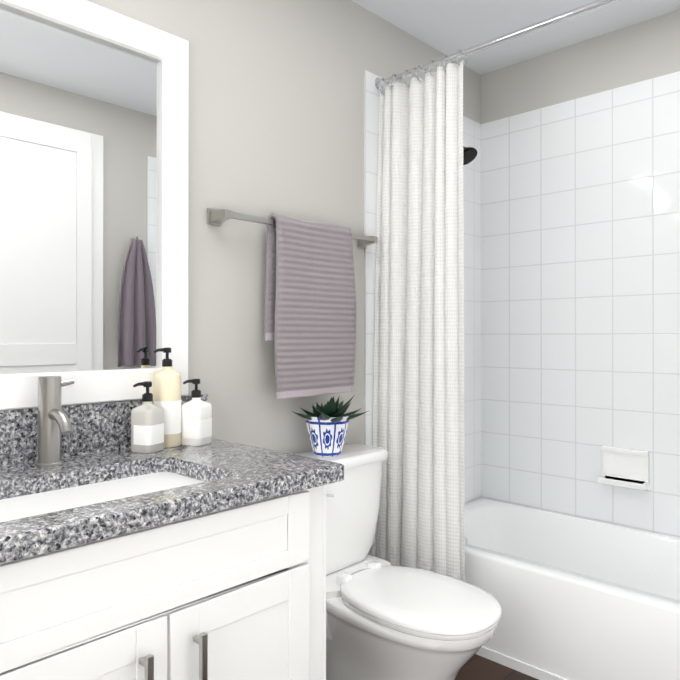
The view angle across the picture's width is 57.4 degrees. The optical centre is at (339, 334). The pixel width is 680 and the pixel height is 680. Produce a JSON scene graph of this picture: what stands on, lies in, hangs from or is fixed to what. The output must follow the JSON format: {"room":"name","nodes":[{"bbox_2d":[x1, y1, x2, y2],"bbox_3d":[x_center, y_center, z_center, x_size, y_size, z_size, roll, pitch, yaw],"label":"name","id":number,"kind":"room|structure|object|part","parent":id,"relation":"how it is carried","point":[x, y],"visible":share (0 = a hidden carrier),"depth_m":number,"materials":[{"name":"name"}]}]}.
{"room":"bathroom","nodes":[
{"label":"bathroom","id":0,"kind":"room"},
{"bbox_2d":[87,0,480,554],"bbox_3d":[-0.574,-0.070,1.926,0.120,2.540,3.870,0,0,44],"label":"wall","id":1,"kind":"structure","parent":0,"point":[276,106],"depth_m":2.16,"materials":[{"name":"grey paint"}]},
{"bbox_2d":[0,0,188,409],"bbox_3d":[-0.790,-0.360,1.591,0.029,1.093,0.915,0,0,44],"label":"mirror","id":2,"kind":"object","parent":1,"relation":"attached to","point":[94,117],"visible":0.85,"depth_m":1.71,"materials":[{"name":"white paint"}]},
{"bbox_2d":[207,208,377,398],"bbox_3d":[-0.121,-0.099,2.230,0.113,0.628,0.767,0,0,44],"label":"towel rail","id":3,"kind":"object","parent":1,"relation":"attached to","point":[310,313],"visible":1,"depth_m":2.17,"materials":[{"name":"purple fabric"}]},
{"bbox_2d":[364,70,480,502],"bbox_3d":[0.414,-0.111,2.866,0.008,1.937,0.905,0,0,44],"label":"wall tile","id":4,"kind":"structure","parent":1,"relation":"attached to","point":[472,274],"depth_m":3.09,"materials":[{"name":"white tile"}]},
{"bbox_2d":[463,146,476,164],"bbox_3d":[0.518,-0.858,2.814,0.218,0.194,0.100,0,0,44],"label":"shower head","id":5,"kind":"object","parent":4,"relation":"attached to","point":[469,154],"visible":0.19,"depth_m":2.75},
{"bbox_2d":[455,654,538,679],"bbox_3d":[0.106,1.248,1.272,2.000,0.100,3.870,0,0,44],"label":"floor","id":6,"kind":"structure","parent":0,"point":[476,667],"depth_m":2.21,"materials":[{"name":"brown wood"}]},
{"bbox_2d":[0,376,343,679],"bbox_3d":[-0.527,0.651,1.422,0.636,1.094,0.940,0,0,44],"label":"bathroom vanity","id":7,"kind":"object","parent":6,"relation":"on","point":[120,559],"visible":0.98,"depth_m":1.32,"materials":[{"name":"white paint"}]},
{"bbox_2d":[0,394,343,563],"bbox_3d":[-0.534,0.276,1.430,0.618,0.175,0.940,0,0,44],"label":"countertop","id":8,"kind":"structure","parent":7,"relation":"on","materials":[{"name":"stone"}]},
{"bbox_2d":[35,376,73,466],"bbox_3d":[-0.685,0.214,1.531,0.145,0.219,0.091,0,0,44],"label":"faucet","id":9,"kind":"object","parent":8,"relation":"on","point":[53,423],"depth_m":1.52,"materials":[{"name":"silver metal"}]},
{"bbox_2d":[131,381,163,452],"bbox_3d":[-0.536,0.227,1.732,0.084,0.193,0.084,0,0,44],"label":"clear soap bottle","id":10,"kind":"object","parent":8,"relation":"on","point":[147,425],"visible":1,"depth_m":1.71,"materials":[{"name":"white plastic"}]},
{"bbox_2d":[153,348,180,447],"bbox_3d":[-0.504,0.181,1.813,0.081,0.286,0.081,0,0,44],"label":"soap bottle","id":11,"kind":"object","parent":8,"relation":"on","point":[167,388],"visible":0.92,"depth_m":1.78,"materials":[{"name":"beige plastic"}]},
{"bbox_2d":[181,379,211,445],"bbox_3d":[-0.426,0.228,1.843,0.086,0.193,0.086,0,0,44],"label":"soap bottle","id":12,"kind":"object","parent":8,"relation":"on","point":[196,420],"visible":0.98,"depth_m":1.81,"materials":[{"name":"white plastic"}]},
{"bbox_3d":[-0.322,0.677,1.204,0.037,0.162,0.131,0,0,44],"label":"handle","id":13,"kind":"part","parent":7,"relation":"part of","materials":[{"name":"silver metal"}]},
{"bbox_2d":[295,444,500,679],"bbox_3d":[0.158,0.814,2.033,0.762,0.772,0.500,0,0,44],"label":"toilet","id":14,"kind":"object","parent":6,"relation":"on","point":[385,620],"visible":0.83,"depth_m":1.95,"materials":[{"name":"white ceramic"}]},
{"bbox_2d":[292,395,367,456],"bbox_3d":[-0.038,0.320,2.184,0.235,0.216,0.276,0,0,44],"label":"plant pot","id":15,"kind":"object","parent":14,"relation":"on","point":[327,425],"visible":1,"depth_m":2.16,"materials":[{"name":"ceramic"}]},
{"bbox_2d":[465,498,679,679],"bbox_3d":[1.092,1.014,2.304,1.740,0.375,0.756,0,0,44],"label":"bathtub","id":16,"kind":"object","parent":6,"relation":"on","point":[577,598],"visible":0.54,"depth_m":2.22,"materials":[{"name":"white ceramic"}]},
{"bbox_2d":[351,0,679,74],"bbox_3d":[0.106,-1.392,1.280,2.000,0.100,3.870,0,0,44],"label":"ceiling","id":17,"kind":"structure","parent":0,"point":[448,27],"depth_m":2.66,"materials":[{"name":"white paint"}]},
{"bbox_2d":[481,9,679,123],"bbox_3d":[1.401,-0.068,2.631,1.760,2.540,0.120,0,0,44],"label":"wall","id":18,"kind":"structure","parent":0,"point":[639,52],"depth_m":2.82,"materials":[{"name":"grey paint"}]},
{"bbox_2d":[481,71,679,536],"bbox_3d":[1.357,-0.112,2.585,1.744,1.937,0.008,0,0,44],"label":"wall tile","id":19,"kind":"structure","parent":18,"relation":"attached to","point":[580,282],"depth_m":2.82,"materials":[{"name":"white tile"}]},
{"bbox_2d":[597,446,649,489],"bbox_3d":[1.212,0.573,2.663,0.196,0.166,0.076,0,0,44],"label":"soap dish","id":20,"kind":"object","parent":19,"relation":"attached to","point":[626,467],"visible":1,"depth_m":2.67,"materials":[{"name":"white ceramic"}]},
{"bbox_3d":[0.785,-0.074,0.626,0.120,2.540,3.870,0,0,44],"label":"wall","id":21,"kind":"structure","parent":0,"visible":0},
{"bbox_2d":[371,0,620,580],"bbox_3d":[0.778,-0.067,1.979,1.759,2.025,0.117,0,0,44],"label":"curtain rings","id":22,"kind":"object","parent":21,"relation":"attached to","point":[418,432],"visible":0.94,"depth_m":2.39,"materials":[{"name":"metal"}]},
{"bbox_2d":[371,60,464,580],"bbox_3d":[0.313,-0.036,2.416,0.436,1.965,0.108,0,0,44],"label":"shower curtain","id":23,"kind":"object","parent":22,"relation":"hanging from","point":[419,415],"depth_m":2.40,"materials":[{"name":"fabric"}]}
]}

